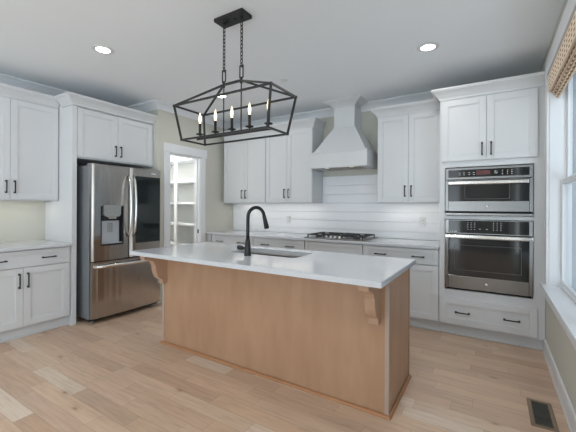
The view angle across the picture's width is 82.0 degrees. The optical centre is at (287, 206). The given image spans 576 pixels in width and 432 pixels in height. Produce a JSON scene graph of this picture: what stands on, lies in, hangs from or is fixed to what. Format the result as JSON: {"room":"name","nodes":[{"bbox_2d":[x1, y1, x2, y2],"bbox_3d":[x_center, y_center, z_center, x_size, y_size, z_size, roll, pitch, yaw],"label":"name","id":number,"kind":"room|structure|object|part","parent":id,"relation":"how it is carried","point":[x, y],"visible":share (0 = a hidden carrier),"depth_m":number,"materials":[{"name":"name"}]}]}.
{"room":"kitchen","nodes":[
{"label":"kitchen","id":0,"kind":"room"},
{"bbox_2d":[0,164,86,242],"bbox_3d":[-4.275,-0.070,1.909,0.120,2.743,7.146,0,0,32],"label":"wall","id":1,"kind":"structure","parent":0,"point":[20,220],"depth_m":3.79,"materials":[{"name":"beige paint"}]},
{"bbox_2d":[0,83,59,200],"bbox_3d":[-2.983,-0.653,3.496,0.399,1.170,0.902,0,0,32],"label":"upper cabinet","id":2,"kind":"object","parent":1,"relation":"attached to","point":[29,120],"visible":0.99,"depth_m":3.55,"materials":[{"name":"white paint"}]},
{"bbox_3d":[-2.992,-0.600,3.237,0.020,1.045,0.441,0,0,32],"label":"door","id":3,"kind":"part","parent":2,"relation":"part of","materials":[{"name":"white paint"}]},
{"bbox_3d":[-2.874,-0.207,3.381,0.032,0.135,0.015,0,0,32],"label":"handle","id":4,"kind":"part","parent":2,"relation":"part of","materials":[{"name":"black metal"}]},
{"bbox_3d":[-2.847,-1.182,3.410,0.080,0.110,0.896,0,0,32],"label":"crown","id":5,"kind":"part","parent":2,"relation":"part of","materials":[{"name":"white paint"}]},
{"bbox_3d":[-2.758,-0.599,3.614,0.020,1.045,0.441,0,0,32],"label":"door","id":6,"kind":"part","parent":2,"relation":"part of","materials":[{"name":"white paint"}]},
{"bbox_2d":[170,156,193,245],"bbox_3d":[-2.316,-0.061,5.735,2.025,2.743,1.544,0,0,32],"label":"wall","id":7,"kind":"structure","parent":0,"point":[185,193],"depth_m":6.47,"materials":[{"name":"paint"}]},
{"bbox_2d":[140,109,233,303],"bbox_3d":[-1.714,-0.058,5.363,0.840,2.743,1.544,0,0,32],"label":"wall","id":8,"kind":"structure","parent":0,"point":[218,214],"depth_m":5.24,"materials":[{"name":"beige paint"}]},
{"bbox_2d":[163,142,206,246],"bbox_3d":[-1.550,0.214,4.921,0.142,2.200,0.806,0,0,32],"label":"door frame","id":9,"kind":"structure","parent":8,"relation":"in","point":[199,156],"depth_m":5.10,"materials":[{"name":"white paint"}]},
{"bbox_2d":[0,73,434,129],"bbox_3d":[-1.885,-1.376,3.829,7.255,0.108,2.878,0,0,-23],"label":"trim","id":10,"kind":"structure","parent":8,"relation":"attached to","point":[154,104],"depth_m":4.52,"materials":[{"name":"white paint"}]},
{"bbox_2d":[0,0,564,123],"bbox_3d":[-2.214,-1.482,1.569,6.572,0.100,8.730,0,0,32],"label":"ceiling","id":11,"kind":"structure","parent":0,"point":[171,51],"depth_m":2.93,"materials":[{"name":"paint"}]},
{"bbox_2d":[91,45,113,54],"bbox_3d":[-1.681,-1.425,3.011,0.184,0.007,0.184,0,0,32],"label":"recessed light","id":12,"kind":"object","parent":11,"relation":"in","point":[102,49],"visible":1,"depth_m":3.00,"materials":[{"name":"white plastic"}]},
{"bbox_2d":[173,8,296,145],"bbox_3d":[-0.416,-0.969,2.483,0.937,0.908,0.327,0,0,32],"label":"lantern pendant","id":13,"kind":"object","parent":11,"relation":"hanging from","point":[240,15],"visible":1,"depth_m":2.45,"materials":[{"name":"black metal"}]},
{"bbox_2d":[196,113,203,135],"bbox_3d":[-0.707,-0.653,2.662,0.062,0.211,0.061,0,0,32],"label":"candle","id":14,"kind":"object","parent":13,"relation":"on","point":[200,134],"depth_m":2.65,"materials":[{"name":"white glass"}]},
{"bbox_2d":[211,109,218,133],"bbox_3d":[-0.564,-0.652,2.574,0.062,0.211,0.061,0,0,32],"label":"candle","id":15,"kind":"object","parent":13,"relation":"on","point":[215,131],"depth_m":2.56,"materials":[{"name":"white glass"}]},
{"bbox_3d":[-0.491,-0.749,2.529,0.020,0.414,0.020,0,0,32],"label":"rod","id":16,"kind":"part","parent":13,"relation":"part of","materials":[{"name":"black metal"}]},
{"bbox_3d":[-0.487,-1.211,2.528,0.024,0.373,0.024,0,0,32],"label":"chain","id":17,"kind":"part","parent":13,"relation":"part of","materials":[{"name":"black metal"}]},
{"bbox_2d":[228,106,235,130],"bbox_3d":[-0.421,-0.652,2.485,0.062,0.211,0.061,0,0,32],"label":"candle","id":18,"kind":"object","parent":13,"relation":"on","point":[231,128],"depth_m":2.48,"materials":[{"name":"white glass"}]},
{"bbox_3d":[-0.418,-0.726,2.483,0.937,0.423,0.327,0,0,32],"label":"frame","id":19,"kind":"part","parent":13,"relation":"part of","materials":[{"name":"black metal"}]},
{"bbox_3d":[-0.344,-0.749,2.438,0.020,0.414,0.020,0,0,32],"label":"rod","id":20,"kind":"part","parent":13,"relation":"part of","materials":[{"name":"black metal"}]},
{"bbox_3d":[-0.341,-1.210,2.438,0.024,0.373,0.024,0,0,32],"label":"chain","id":21,"kind":"part","parent":13,"relation":"part of","materials":[{"name":"black metal"}]},
{"bbox_2d":[245,102,253,127],"bbox_3d":[-0.279,-0.651,2.397,0.062,0.211,0.061,0,0,32],"label":"candle","id":22,"kind":"object","parent":13,"relation":"on","point":[249,125],"depth_m":2.39,"materials":[{"name":"white glass"}]},
{"bbox_2d":[417,42,438,51],"bbox_3d":[1.240,-1.410,2.934,0.184,0.007,0.184,0,0,32],"label":"recessed light","id":23,"kind":"object","parent":11,"relation":"in","point":[429,46],"visible":1,"depth_m":2.93,"materials":[{"name":"white plastic"}]},
{"bbox_2d":[0,303,569,431],"bbox_3d":[-1.875,1.343,1.351,7.400,0.060,8.730,0,0,32],"label":"floor","id":24,"kind":"structure","parent":0,"point":[114,373],"depth_m":2.37,"materials":[{"name":"brown wood"}]},
{"bbox_2d":[0,246,69,342],"bbox_3d":[-2.865,0.867,3.439,0.639,0.882,0.867,0,0,32],"label":"base cabinet","id":25,"kind":"object","parent":24,"relation":"on","point":[34,283],"visible":1,"depth_m":3.36,"materials":[{"name":"white paint"}]},
{"bbox_3d":[-2.743,0.898,3.109,0.020,0.579,0.420,0,0,32],"label":"door","id":26,"kind":"part","parent":25,"relation":"part of","materials":[{"name":"white paint"}]},
{"bbox_3d":[-2.628,0.731,3.244,0.032,0.150,0.015,0,0,32],"label":"handle","id":27,"kind":"part","parent":25,"relation":"part of","materials":[{"name":"black metal"}]},
{"bbox_3d":[-2.590,0.731,3.305,0.032,0.150,0.015,0,0,32],"label":"handle","id":28,"kind":"part","parent":25,"relation":"part of","materials":[{"name":"black metal"}]},
{"bbox_3d":[-2.630,0.518,3.289,0.020,0.163,0.842,0,0,32],"label":"drawer","id":29,"kind":"part","parent":25,"relation":"part of","materials":[{"name":"white paint"}]},
{"bbox_2d":[0,240,72,251],"bbox_3d":[-2.973,0.409,3.281,0.652,0.031,1.252,0,0,32],"label":"countertop","id":30,"kind":"structure","parent":25,"relation":"on","point":[33,244],"depth_m":3.47,"materials":[{"name":"white stone"}]},
{"bbox_3d":[-2.521,0.899,3.468,0.020,0.579,0.420,0,0,32],"label":"door","id":31,"kind":"part","parent":25,"relation":"part of","materials":[{"name":"white paint"}]},
{"bbox_2d":[45,91,157,324],"bbox_3d":[-2.367,0.037,4.204,0.709,2.547,1.112,0,0,32],"label":"tall cabinet","id":32,"kind":"object","parent":24,"relation":"on","point":[91,130],"visible":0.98,"depth_m":3.84,"materials":[{"name":"white paint"}]},
{"bbox_3d":[-2.638,0.059,3.841,0.629,2.500,0.050,0,0,32],"label":"panel","id":33,"kind":"part","parent":32,"relation":"part of","materials":[{"name":"white paint"}]},
{"bbox_3d":[-2.236,-0.838,3.905,0.020,0.550,0.468,0,0,32],"label":"door","id":34,"kind":"part","parent":32,"relation":"part of","materials":[{"name":"white paint"}]},
{"bbox_3d":[-2.190,-1.181,4.098,0.307,0.110,1.112,0,0,32],"label":"crown","id":35,"kind":"part","parent":32,"relation":"part of","materials":[{"name":"white paint"}]},
{"bbox_3d":[-1.985,-0.836,4.311,0.020,0.550,0.482,0,0,32],"label":"door","id":36,"kind":"part","parent":32,"relation":"part of","materials":[{"name":"white paint"}]},
{"bbox_2d":[76,163,159,322],"bbox_3d":[-2.216,0.411,4.208,0.866,1.800,0.886,0,0,32],"label":"refrigerator","id":37,"kind":"object","parent":24,"relation":"on","point":[118,207],"visible":0.88,"depth_m":3.86,"materials":[{"name":"grey metal"}]},
{"bbox_3d":[-2.061,0.067,3.852,0.075,1.090,0.442,0,0,32],"label":"door","id":38,"kind":"part","parent":37,"relation":"part of","materials":[{"name":"metal"}]},
{"bbox_3d":[-2.052,0.051,3.850,0.059,0.142,0.200,0,0,32],"label":"dispenser panel","id":39,"kind":"part","parent":37,"relation":"part of","materials":[{"name":"grey plastic"}]},
{"bbox_3d":[-1.894,0.673,4.008,0.105,0.038,0.850,0,0,32],"label":"handle","id":40,"kind":"part","parent":37,"relation":"part of","materials":[{"name":"metal"}]},
{"bbox_3d":[-1.948,0.938,4.041,0.075,0.626,0.886,0,0,32],"label":"freezer drawer","id":41,"kind":"part","parent":37,"relation":"part of","materials":[{"name":"metal"}]},
{"bbox_3d":[-1.902,-0.010,3.982,0.090,0.748,0.023,0,0,32],"label":"handle","id":42,"kind":"part","parent":37,"relation":"part of","materials":[{"name":"metal"}]},
{"bbox_3d":[-1.868,-0.010,4.036,0.090,0.748,0.023,0,0,32],"label":"handle","id":43,"kind":"part","parent":37,"relation":"part of","materials":[{"name":"metal"}]},
{"bbox_3d":[-1.826,0.068,4.231,0.075,1.090,0.438,0,0,32],"label":"door","id":44,"kind":"part","parent":37,"relation":"part of","materials":[{"name":"metal"}]},
{"bbox_3d":[-1.790,0.034,4.233,0.024,0.826,0.347,0,0,32],"label":"glass panel","id":45,"kind":"part","parent":37,"relation":"part of","materials":[{"name":"black glass"}]},
{"bbox_2d":[170,156,193,245],"bbox_3d":[-1.971,0.087,6.195,1.918,2.450,0.389,0,0,32],"label":"pantry shelving","id":46,"kind":"object","parent":24,"relation":"on","point":[175,161],"visible":0.16,"depth_m":6.01,"materials":[{"name":"white paint"}]},
{"bbox_3d":[-1.964,-0.453,6.203,1.918,0.038,0.370,0,0,32],"label":"shelf","id":47,"kind":"part","parent":46,"relation":"part of","materials":[{"name":"white paint"}]},
{"bbox_3d":[-1.966,-0.068,6.203,1.918,0.038,0.370,0,0,32],"label":"shelf","id":48,"kind":"part","parent":46,"relation":"part of","materials":[{"name":"white paint"}]},
{"bbox_3d":[-1.967,0.314,6.203,1.918,0.038,0.370,0,0,32],"label":"shelf","id":49,"kind":"part","parent":46,"relation":"part of","materials":[{"name":"white paint"}]},
{"bbox_3d":[-1.969,0.692,6.203,1.918,0.038,0.370,0,0,32],"label":"shelf","id":50,"kind":"part","parent":46,"relation":"part of","materials":[{"name":"white paint"}]},
{"bbox_3d":[-1.962,-0.853,6.203,1.918,0.038,0.370,0,0,32],"label":"shelf","id":51,"kind":"part","parent":46,"relation":"part of","materials":[{"name":"white paint"}]},
{"bbox_2d":[207,234,253,245],"bbox_3d":[-0.743,0.877,5.270,0.913,0.882,0.639,0,0,32],"label":"base cabinet","id":52,"kind":"object","parent":24,"relation":"on","point":[239,240],"depth_m":5.04,"materials":[{"name":"white paint"}]},
{"bbox_3d":[-1.244,0.875,5.255,0.076,0.882,0.019,0,0,32],"label":"filler strip","id":53,"kind":"part","parent":52,"relation":"part of","materials":[{"name":"white wood"}]},
{"bbox_2d":[140,256,411,420],"bbox_3d":[-0.197,0.881,2.804,2.210,0.880,0.852,0,0,32],"label":"kitchen island","id":54,"kind":"object","parent":24,"relation":"on","point":[348,345],"visible":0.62,"depth_m":2.44,"materials":[{"name":"brown wood"}]},
{"bbox_3d":[-1.204,0.876,3.220,0.026,0.880,0.022,0,0,32],"label":"corner trim","id":55,"kind":"part","parent":54,"relation":"part of","materials":[{"name":"brown wood"}]},
{"bbox_2d":[129,242,415,287],"bbox_3d":[-0.214,0.424,2.799,2.283,0.034,0.947,0,0,32],"label":"island countertop","id":56,"kind":"structure","parent":54,"relation":"on","point":[353,269],"depth_m":2.45,"materials":[{"name":"white stone"}]},
{"bbox_2d":[237,206,268,255],"bbox_3d":[-0.287,0.199,2.798,0.281,0.414,0.102,0,0,-19],"label":"kitchen faucet","id":57,"kind":"object","parent":56,"relation":"on","point":[247,247],"visible":1,"depth_m":2.76,"materials":[{"name":"black metal"}]},
{"bbox_3d":[-0.387,0.343,2.779,0.080,0.040,0.037,0,0,22],"label":"handle","id":58,"kind":"part","parent":57,"relation":"part of","materials":[{"name":"black metal"}]},
{"bbox_3d":[-0.271,0.144,2.805,0.183,0.304,0.029,0,0,-34],"label":"spout","id":59,"kind":"part","parent":57,"relation":"part of","materials":[{"name":"black metal"}]},
{"bbox_2d":[251,252,301,257],"bbox_3d":[-0.152,0.547,2.951,0.714,0.212,0.362,0,0,32],"label":"sink","id":60,"kind":"object","parent":56,"relation":"in","point":[257,253],"visible":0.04,"depth_m":3.13,"materials":[{"name":"metal"}]},
{"bbox_3d":[-0.141,1.311,2.897,2.210,0.020,0.625,0,0,32],"label":"shoe moulding","id":61,"kind":"part","parent":54,"relation":"part of","materials":[{"name":"brown wood"}]},
{"bbox_3d":[0.626,0.885,2.088,0.026,0.880,0.022,0,0,32],"label":"corner trim","id":62,"kind":"part","parent":54,"relation":"part of","materials":[{"name":"brown wood"}]},
{"bbox_3d":[0.789,0.886,2.345,0.018,0.880,0.587,0,0,32],"label":"panel","id":63,"kind":"part","parent":54,"relation":"part of","materials":[{"name":"brown wood"}]},
{"bbox_2d":[254,237,304,249],"bbox_3d":[0.007,0.881,4.806,0.850,0.882,0.639,0,0,32],"label":"base cabinet","id":64,"kind":"object","parent":24,"relation":"on","point":[263,242],"visible":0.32,"depth_m":4.54,"materials":[{"name":"white paint"}]},
{"bbox_2d":[206,230,438,248],"bbox_3d":[0.308,0.425,4.623,3.378,0.031,0.638,0,0,32],"label":"countertop","id":65,"kind":"structure","parent":64,"relation":"on","point":[426,244],"depth_m":4.18,"materials":[{"name":"white stone"}]},
{"bbox_2d":[304,232,377,240],"bbox_3d":[0.699,0.383,4.364,0.822,0.055,0.530,0,0,32],"label":"gas cooktop","id":66,"kind":"object","parent":65,"relation":"in","point":[319,235],"visible":1,"depth_m":4.27,"materials":[{"name":"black metal"}]},
{"bbox_2d":[305,241,362,254],"bbox_3d":[0.702,0.884,4.376,0.785,0.882,0.639,0,0,32],"label":"base cabinet","id":67,"kind":"object","parent":24,"relation":"on","point":[346,248],"visible":0.13,"depth_m":4.12,"materials":[{"name":"white paint"}]},
{"bbox_2d":[363,244,439,330],"bbox_3d":[1.388,0.888,3.951,0.830,0.882,0.639,0,0,32],"label":"base cabinet","id":68,"kind":"object","parent":24,"relation":"on","point":[424,275],"visible":0.44,"depth_m":3.59,"materials":[{"name":"white paint"}]},
{"bbox_3d":[1.244,0.537,3.715,0.815,0.163,0.020,0,0,32],"label":"drawer","id":69,"kind":"part","parent":68,"relation":"part of","materials":[{"name":"white paint"}]},
{"bbox_3d":[1.416,0.918,3.607,0.406,0.579,0.020,0,0,32],"label":"door","id":70,"kind":"part","parent":68,"relation":"part of","materials":[{"name":"white paint"}]},
{"bbox_2d":[431,71,544,349],"bbox_3d":[2.082,0.059,3.506,0.968,2.547,0.704,0,0,32],"label":"tall cabinet","id":71,"kind":"object","parent":24,"relation":"on","point":[496,122],"visible":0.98,"depth_m":3.21,"materials":[{"name":"white paint"}]},
{"bbox_3d":[1.780,-0.779,3.364,0.403,0.627,0.020,0,0,32],"label":"door","id":72,"kind":"part","parent":71,"relation":"part of","materials":[{"name":"white paint"}]},
{"bbox_3d":[1.983,-1.160,3.335,0.968,0.110,0.302,0,0,32],"label":"crown","id":73,"kind":"part","parent":71,"relation":"part of","materials":[{"name":"white paint"}]},
{"bbox_3d":[1.943,1.070,3.257,0.817,0.264,0.020,0,0,32],"label":"drawer","id":74,"kind":"part","parent":71,"relation":"part of","materials":[{"name":"white paint"}]},
{"bbox_2d":[445,219,533,297],"bbox_3d":[2.084,0.490,3.471,0.737,0.716,0.641,0,0,32],"label":"wall oven","id":75,"kind":"object","parent":71,"relation":"in","point":[487,256],"visible":1,"depth_m":3.23,"materials":[{"name":"silver metal"}]},
{"bbox_3d":[1.951,0.204,3.253,0.737,0.144,0.021,0,0,32],"label":"control panel","id":76,"kind":"part","parent":75,"relation":"part of","materials":[{"name":"silver metal"}]},
{"bbox_3d":[1.947,0.203,3.245,0.675,0.126,0.006,0,0,32],"label":"control glass","id":77,"kind":"part","parent":75,"relation":"part of","materials":[{"name":"black glass"}]},
{"bbox_3d":[1.929,0.297,3.220,0.733,0.032,0.050,0,0,32],"label":"handle","id":78,"kind":"part","parent":75,"relation":"part of","materials":[{"name":"metal"}]},
{"bbox_2d":[445,164,533,216],"bbox_3d":[2.089,-0.154,3.474,0.741,0.487,0.633,0,0,32],"label":"microwave oven","id":79,"kind":"object","parent":71,"relation":"in","point":[505,190],"visible":1,"depth_m":3.23,"materials":[{"name":"silver metal"}]},
{"bbox_3d":[1.932,-0.238,3.227,0.672,0.033,0.046,0,0,32],"label":"handle","id":80,"kind":"part","parent":79,"relation":"part of","materials":[{"name":"metal"}]},
{"bbox_3d":[1.948,-0.335,3.246,0.679,0.076,0.006,0,0,32],"label":"control glass","id":81,"kind":"part","parent":79,"relation":"part of","materials":[{"name":"black glass"}]},
{"bbox_3d":[1.948,0.076,3.247,0.741,0.025,0.035,0,0,32],"label":"vent trim","id":82,"kind":"part","parent":79,"relation":"part of","materials":[{"name":"silver metal"}]},
{"bbox_3d":[1.952,-0.111,3.253,0.737,0.318,0.021,0,0,32],"label":"door","id":83,"kind":"part","parent":79,"relation":"part of","materials":[{"name":"silver metal"}]},
{"bbox_3d":[1.953,-0.334,3.253,0.737,0.120,0.021,0,0,32],"label":"control panel","id":84,"kind":"part","parent":79,"relation":"part of","materials":[{"name":"silver metal"}]},
{"bbox_3d":[2.126,-0.778,3.150,0.404,0.627,0.020,0,0,32],"label":"door","id":85,"kind":"part","parent":71,"relation":"part of","materials":[{"name":"white paint"}]},
{"bbox_2d":[526,398,558,431],"bbox_3d":[1.625,1.327,2.122,0.136,0.006,0.336,0,0,32],"label":"floor vent","id":86,"kind":"object","parent":24,"relation":"in","point":[541,414],"visible":1,"depth_m":2.11,"materials":[{"name":"brown metal"}]},
{"bbox_2d":[531,401,553,428],"bbox_3d":[1.625,1.327,2.122,0.090,0.004,0.286,0,0,32],"label":"grille","id":87,"kind":"object","parent":86,"relation":"attached to","point":[542,415],"depth_m":2.11,"materials":[{"name":"black metal"}]},
{"bbox_2d":[320,111,377,176],"bbox_3d":[0.055,-0.049,5.246,6.572,2.743,0.120,0,0,32],"label":"wall","id":88,"kind":"structure","parent":0,"point":[369,121],"depth_m":4.56,"materials":[{"name":"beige paint"}]},
{"bbox_2d":[219,125,266,202],"bbox_3d":[-0.662,-0.641,5.386,0.928,1.170,0.399,0,0,32],"label":"upper cabinet","id":89,"kind":"object","parent":88,"relation":"attached to","point":[244,161],"visible":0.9,"depth_m":5.23,"materials":[{"name":"white paint"}]},
{"bbox_3d":[-0.872,-0.589,5.363,0.425,1.045,0.020,0,0,32],"label":"door","id":90,"kind":"part","parent":89,"relation":"part of","materials":[{"name":"white paint"}]},
{"bbox_3d":[-0.680,-1.171,5.353,0.928,0.110,0.321,0,0,32],"label":"crown","id":91,"kind":"part","parent":89,"relation":"part of","materials":[{"name":"white paint"}]},
{"bbox_3d":[-0.515,-0.588,5.142,0.409,1.045,0.020,0,0,32],"label":"door","id":92,"kind":"part","parent":89,"relation":"part of","materials":[{"name":"white paint"}]},
{"bbox_2d":[263,117,325,202],"bbox_3d":[0.106,-0.637,4.910,0.876,1.170,0.399,0,0,32],"label":"upper cabinet","id":93,"kind":"object","parent":88,"relation":"attached to","point":[290,178],"visible":0.94,"depth_m":4.78,"materials":[{"name":"white paint"}]},
{"bbox_3d":[-0.172,-0.586,4.930,0.373,1.045,0.020,0,0,32],"label":"door","id":94,"kind":"part","parent":93,"relation":"part of","materials":[{"name":"white paint"}]},
{"bbox_3d":[0.088,-1.168,4.877,0.876,0.110,0.321,0,0,32],"label":"crown","id":95,"kind":"part","parent":93,"relation":"part of","materials":[{"name":"white paint"}]},
{"bbox_3d":[0.163,-0.584,4.723,0.409,1.045,0.020,0,0,32],"label":"door","id":96,"kind":"part","parent":93,"relation":"part of","materials":[{"name":"white paint"}]},
{"bbox_2d":[233,174,439,240],"bbox_3d":[0.483,-0.013,4.902,3.380,0.850,0.016,0,0,32],"label":"backsplash","id":97,"kind":"structure","parent":88,"relation":"attached to","point":[349,204],"depth_m":4.66,"materials":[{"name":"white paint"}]},
{"bbox_2d":[287,216,290,223],"bbox_3d":[0.009,0.204,5.179,0.072,0.116,0.008,0,0,32],"label":"wall outlet","id":98,"kind":"object","parent":97,"relation":"attached to","point":[288,217],"visible":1,"depth_m":5.17,"materials":[{"name":"white plastic"}]},
{"bbox_2d":[420,217,425,226],"bbox_3d":[1.687,0.190,4.141,0.072,0.116,0.008,0,0,32],"label":"wall outlet","id":99,"kind":"object","parent":97,"relation":"attached to","point":[422,219],"visible":1,"depth_m":4.14,"materials":[{"name":"white plastic"}]},
{"bbox_2d":[310,95,377,171],"bbox_3d":[0.757,-0.963,4.469,0.796,0.906,0.465,0,0,32],"label":"range hood","id":100,"kind":"object","parent":88,"relation":"attached to","point":[346,147],"visible":0.99,"depth_m":4.37,"materials":[{"name":"white paint"}]},
{"bbox_3d":[0.770,-1.378,4.467,0.529,0.077,0.300,0,0,32],"label":"crown","id":101,"kind":"part","parent":100,"relation":"part of","materials":[{"name":"white paint"}]},
{"bbox_2d":[370,99,439,202],"bbox_3d":[1.468,-0.631,4.067,0.829,1.170,0.399,0,0,32],"label":"upper cabinet","id":102,"kind":"object","parent":88,"relation":"attached to","point":[408,133],"visible":0.96,"depth_m":3.92,"materials":[{"name":"white paint"}]},
{"bbox_3d":[1.275,-0.579,4.034,0.365,1.045,0.020,0,0,32],"label":"door","id":103,"kind":"part","parent":102,"relation":"part of","materials":[{"name":"white paint"}]},
{"bbox_3d":[1.450,-1.161,4.034,0.829,0.110,0.321,0,0,32],"label":"crown","id":104,"kind":"part","parent":102,"relation":"part of","materials":[{"name":"white paint"}]},
{"bbox_3d":[1.590,-0.577,3.839,0.370,1.045,0.020,0,0,32],"label":"door","id":105,"kind":"part","parent":102,"relation":"part of","materials":[{"name":"white paint"}]},
{"bbox_2d":[540,0,575,413],"bbox_3d":[0.475,-0.047,-0.159,0.150,2.743,8.630,0,0,32],"label":"wall","id":106,"kind":"structure","parent":0,"point":[563,352],"depth_m":2.33,"materials":[{"name":"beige paint"}]},
{"bbox_2d":[540,0,575,349],"bbox_3d":[1.688,-0.237,1.849,0.202,2.075,2.544,0,0,32],"label":"window","id":107,"kind":"structure","parent":106,"relation":"in","point":[560,295],"depth_m":2.79,"materials":[{"name":"white paint"}]},
{"bbox_3d":[1.683,0.690,1.849,0.202,0.030,2.544,0,0,32],"label":"sill","id":108,"kind":"part","parent":107,"relation":"part of","materials":[{"name":"white paint"}]},
{"bbox_2d":[548,11,575,97],"bbox_3d":[1.671,-1.023,1.862,0.078,0.206,2.260,0,0,32],"label":"bamboo shade","id":109,"kind":"object","parent":107,"relation":"attached to","point":[563,68],"visible":1,"depth_m":2.31,"materials":[{"name":"beige wicker"}]},
{"bbox_3d":[2.033,0.222,2.321,0.032,0.910,1.128,0,0,32],"label":"sash","id":110,"kind":"part","parent":107,"relation":"part of","materials":[{"name":"white paint"}]},
{"bbox_3d":[2.066,-0.659,2.303,0.032,0.933,1.128,0,0,32],"label":"sash","id":111,"kind":"part","parent":107,"relation":"part of","materials":[{"name":"white paint"}]},
{"bbox_2d":[542,339,575,431],"bbox_3d":[1.379,1.264,1.472,0.018,0.130,3.760,0,0,32],"label":"baseboard","id":112,"kind":"structure","parent":106,"relation":"attached to","point":[567,407],"depth_m":2.27,"materials":[{"name":"white paint"}]},
{"label":"outside","id":113,"kind":"structure","parent":0,"visible":0},
{"bbox_2d":[572,72,575,290],"bbox_3d":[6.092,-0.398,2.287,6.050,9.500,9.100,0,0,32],"label":"window pane","id":114,"kind":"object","parent":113,"point":[574,75],"depth_m":7.27,"materials":[{"name":"grey"}]}
]}

